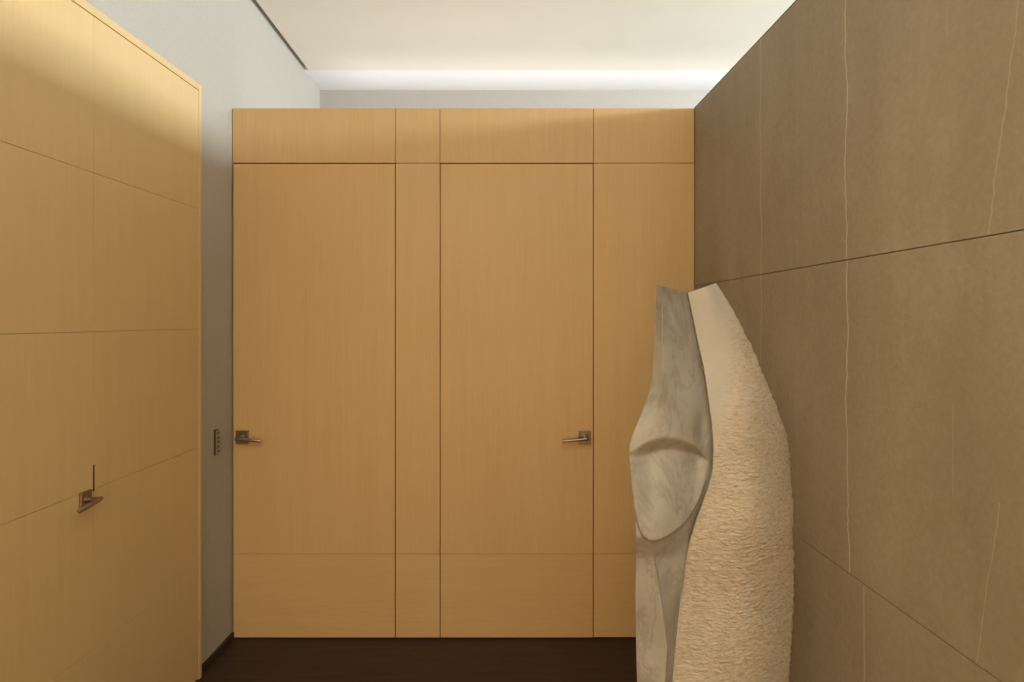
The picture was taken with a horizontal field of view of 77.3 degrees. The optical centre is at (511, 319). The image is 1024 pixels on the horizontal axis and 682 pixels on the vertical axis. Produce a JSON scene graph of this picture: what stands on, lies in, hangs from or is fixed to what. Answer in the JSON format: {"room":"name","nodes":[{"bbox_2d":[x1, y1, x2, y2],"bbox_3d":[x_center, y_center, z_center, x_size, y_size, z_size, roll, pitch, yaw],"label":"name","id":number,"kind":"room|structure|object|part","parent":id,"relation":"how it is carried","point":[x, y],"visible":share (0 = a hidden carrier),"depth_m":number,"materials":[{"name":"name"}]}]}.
{"room":"hallway","nodes":[
{"label":"hallway","id":0,"kind":"room"},
{"bbox_2d":[85,0,319,681],"bbox_3d":[-1.459,-0.220,1.225,0.116,3.600,6.852,0,0,1],"label":"wall","id":1,"kind":"structure","parent":0,"point":[146,331],"depth_m":2.55,"materials":[{"name":"grey paint"}]},
{"bbox_2d":[0,0,103,681],"bbox_3d":[-1.375,0.283,1.613,0.072,2.582,1.026,0,0,1],"label":"door","id":2,"kind":"structure","parent":1,"relation":"in","point":[47,466],"depth_m":1.90,"materials":[{"name":"brown wood"}]},
{"bbox_3d":[-1.398,-0.748,1.612,0.005,0.519,1.022,0,0,1],"label":"panel","id":3,"kind":"part","parent":2,"relation":"part of","materials":[{"name":"brown wood"}]},
{"bbox_3d":[-1.398,-0.225,1.612,0.005,0.526,1.022,0,0,1],"label":"panel","id":4,"kind":"part","parent":2,"relation":"part of","materials":[{"name":"brown wood"}]},
{"bbox_3d":[-1.398,0.299,1.612,0.005,0.520,1.022,0,0,1],"label":"panel","id":5,"kind":"part","parent":2,"relation":"part of","materials":[{"name":"brown wood"}]},
{"bbox_3d":[-1.398,0.825,1.612,0.021,0.529,1.022,0,0,0],"label":"panel","id":6,"kind":"part","parent":2,"relation":"part of","materials":[{"name":"brown wood"}]},
{"bbox_3d":[-1.398,1.331,1.612,0.005,0.481,1.022,0,0,1],"label":"panel","id":7,"kind":"part","parent":2,"relation":"part of","materials":[{"name":"brown wood"}]},
{"bbox_3d":[-1.385,0.583,2.078,0.009,0.057,0.053,0,0,0],"label":"handle","id":8,"kind":"part","parent":2,"relation":"part of","materials":[{"name":"silver metal"}]},
{"bbox_3d":[-1.340,0.586,2.034,0.016,0.024,0.112,0,0,0],"label":"lever","id":9,"kind":"part","parent":2,"relation":"part of","materials":[{"name":"silver metal"}]},
{"bbox_2d":[71,0,201,678],"bbox_3d":[-1.418,0.271,0.618,0.018,2.618,4.436,0,0,1],"label":"trim","id":10,"kind":"structure","parent":1,"relation":"attached to","point":[85,5],"depth_m":2.81,"materials":[{"name":"brown wood"}]},
{"bbox_3d":[-1.385,-0.225,2.467,0.005,0.526,0.688,0,0,1],"label":"panel","id":11,"kind":"part","parent":1,"relation":"part of","materials":[{"name":"brown wood"}]},
{"bbox_3d":[-1.385,1.331,2.467,0.005,0.481,0.688,0,0,1],"label":"panel","id":12,"kind":"part","parent":1,"relation":"part of","materials":[{"name":"brown wood"}]},
{"bbox_3d":[-1.385,-0.748,2.467,0.005,0.519,0.688,0,0,1],"label":"panel","id":13,"kind":"part","parent":1,"relation":"part of","materials":[{"name":"brown wood"}]},
{"bbox_3d":[-1.385,0.299,2.467,0.005,0.520,0.688,0,0,1],"label":"panel","id":14,"kind":"part","parent":1,"relation":"part of","materials":[{"name":"brown wood"}]},
{"bbox_3d":[-1.385,0.825,2.467,0.005,0.529,0.688,0,0,1],"label":"panel","id":15,"kind":"part","parent":1,"relation":"part of","materials":[{"name":"brown wood"}]},
{"bbox_2d":[214,429,219,455],"bbox_3d":[-1.383,0.572,3.000,0.013,0.120,0.036,0,0,1],"label":"light switch","id":16,"kind":"object","parent":1,"relation":"attached to","point":[216,431],"visible":1,"depth_m":2.99,"materials":[{"name":"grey metal"}]},
{"bbox_3d":[-1.379,0.572,3.000,0.002,0.116,0.035,0,0,1],"label":"plate","id":17,"kind":"part","parent":16,"relation":"part of","materials":[{"name":"beige"}]},
{"bbox_2d":[202,632,233,673],"bbox_3d":[-1.383,1.562,2.999,0.012,0.035,0.334,0,0,1],"label":"baseboard","id":18,"kind":"structure","parent":1,"relation":"attached to","point":[230,638],"depth_m":2.99,"materials":[{"name":"grey"}]},
{"bbox_2d":[195,637,636,681],"bbox_3d":[1.550,1.630,1.175,6.300,0.100,6.950,0,0,0],"label":"floor","id":19,"kind":"structure","parent":0,"point":[245,659],"depth_m":2.99,"materials":[{"name":"brown wood"}]},
{"bbox_2d":[629,283,794,681],"bbox_3d":[0.564,0.739,1.794,0.532,1.682,0.210,0,0,-8],"label":"sculpture","id":20,"kind":"object","parent":19,"relation":"on","point":[709,454],"visible":1,"depth_m":1.73,"materials":[{"name":"beige stone"}]},
{"bbox_2d":[233,108,693,636],"bbox_3d":[-0.240,0.265,3.240,2.287,2.630,0.140,0,0,0],"label":"wall","id":21,"kind":"structure","parent":0,"point":[642,159],"depth_m":3.17,"materials":[{"name":"brown wood"}]},
{"bbox_2d":[233,164,395,636],"bbox_3d":[-0.980,0.400,3.148,0.800,2.345,0.086,0,0,0],"label":"door","id":22,"kind":"structure","parent":21,"relation":"in","point":[314,245],"depth_m":3.17,"materials":[{"name":"brown wood"}]},
{"bbox_3d":[-1.334,0.580,3.166,0.062,0.066,0.010,0,0,0],"label":"handle","id":23,"kind":"part","parent":22,"relation":"part of","materials":[{"name":"silver metal"}]},
{"bbox_3d":[-1.283,0.583,3.114,0.130,0.028,0.018,0,0,0],"label":"lever","id":24,"kind":"part","parent":22,"relation":"part of","materials":[{"name":"silver metal"}]},
{"bbox_3d":[-0.980,1.366,3.171,0.800,0.412,0.002,0,0,0],"label":"kick panel","id":25,"kind":"part","parent":22,"relation":"part of","materials":[{"name":"brown wood"}]},
{"bbox_3d":[-0.981,-0.914,3.180,0.805,0.270,0.020,0,0,0],"label":"header panel","id":26,"kind":"part","parent":21,"relation":"part of","materials":[{"name":"brown wood"}]},
{"bbox_3d":[-0.467,-0.914,3.180,0.218,0.270,0.020,0,0,0],"label":"header panel","id":27,"kind":"part","parent":21,"relation":"part of","materials":[{"name":"brown wood"}]},
{"bbox_3d":[-0.467,1.367,3.180,0.218,0.413,0.020,0,0,0],"label":"fixed panel","id":28,"kind":"part","parent":21,"relation":"part of","materials":[{"name":"brown wood"}]},
{"bbox_3d":[-0.467,0.191,3.180,0.218,1.934,0.020,0,0,0],"label":"fixed panel","id":29,"kind":"part","parent":21,"relation":"part of","materials":[{"name":"brown wood"}]},
{"bbox_3d":[0.024,-0.914,3.180,0.758,0.270,0.020,0,0,0],"label":"header panel","id":30,"kind":"part","parent":21,"relation":"part of","materials":[{"name":"brown wood"}]},
{"bbox_2d":[441,164,592,636],"bbox_3d":[0.024,0.400,3.148,0.754,2.345,0.086,0,0,0],"label":"door","id":31,"kind":"structure","parent":21,"relation":"in","point":[517,239],"depth_m":3.17,"materials":[{"name":"brown wood"}]},
{"bbox_3d":[0.024,1.366,3.171,0.754,0.412,0.002,0,0,0],"label":"kick panel","id":32,"kind":"part","parent":31,"relation":"part of","materials":[{"name":"brown wood"}]},
{"bbox_3d":[0.308,0.583,3.114,0.130,0.028,0.018,0,0,0],"label":"lever","id":33,"kind":"part","parent":31,"relation":"part of","materials":[{"name":"silver metal"}]},
{"bbox_3d":[0.360,0.580,3.166,0.062,0.066,0.010,0,0,0],"label":"handle","id":34,"kind":"part","parent":31,"relation":"part of","materials":[{"name":"silver metal"}]},
{"bbox_3d":[0.654,1.365,3.180,0.498,0.411,0.020,0,0,0],"label":"fixed panel","id":35,"kind":"part","parent":21,"relation":"part of","materials":[{"name":"brown wood"}]},
{"bbox_3d":[0.654,-0.914,3.180,0.498,0.270,0.020,0,0,0],"label":"header panel","id":36,"kind":"part","parent":21,"relation":"part of","materials":[{"name":"brown wood"}]},
{"bbox_3d":[0.654,0.191,3.180,0.498,1.934,0.020,0,0,0],"label":"fixed panel","id":37,"kind":"part","parent":21,"relation":"part of","materials":[{"name":"brown wood"}]},
{"bbox_2d":[320,90,710,108],"bbox_3d":[1.600,-0.070,4.600,6.200,3.300,0.100,0,0,0],"label":"wall","id":38,"kind":"structure","parent":0,"point":[395,99],"depth_m":4.55,"materials":[{"name":"grey paint"}]},
{"bbox_2d":[256,0,795,89],"bbox_3d":[1.564,-1.869,1.175,6.272,0.467,6.950,0,0,0],"label":"ceiling","id":39,"kind":"structure","parent":0,"point":[340,44],"depth_m":3.83,"materials":[{"name":"beige paint"}]},
{"bbox_2d":[694,0,1023,681],"bbox_3d":[1.050,0.265,0.556,0.140,2.630,5.514,0,0,-2],"label":"wall","id":40,"kind":"structure","parent":0,"point":[859,170],"depth_m":1.61,"materials":[{"name":"brown"}]},
{"bbox_2d":[694,0,796,108],"bbox_3d":[1.050,-1.053,0.556,0.138,0.006,5.514,0,0,-2],"label":"trim","id":41,"kind":"structure","parent":40,"relation":"on","point":[796,0],"depth_m":2.50,"materials":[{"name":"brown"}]}
]}

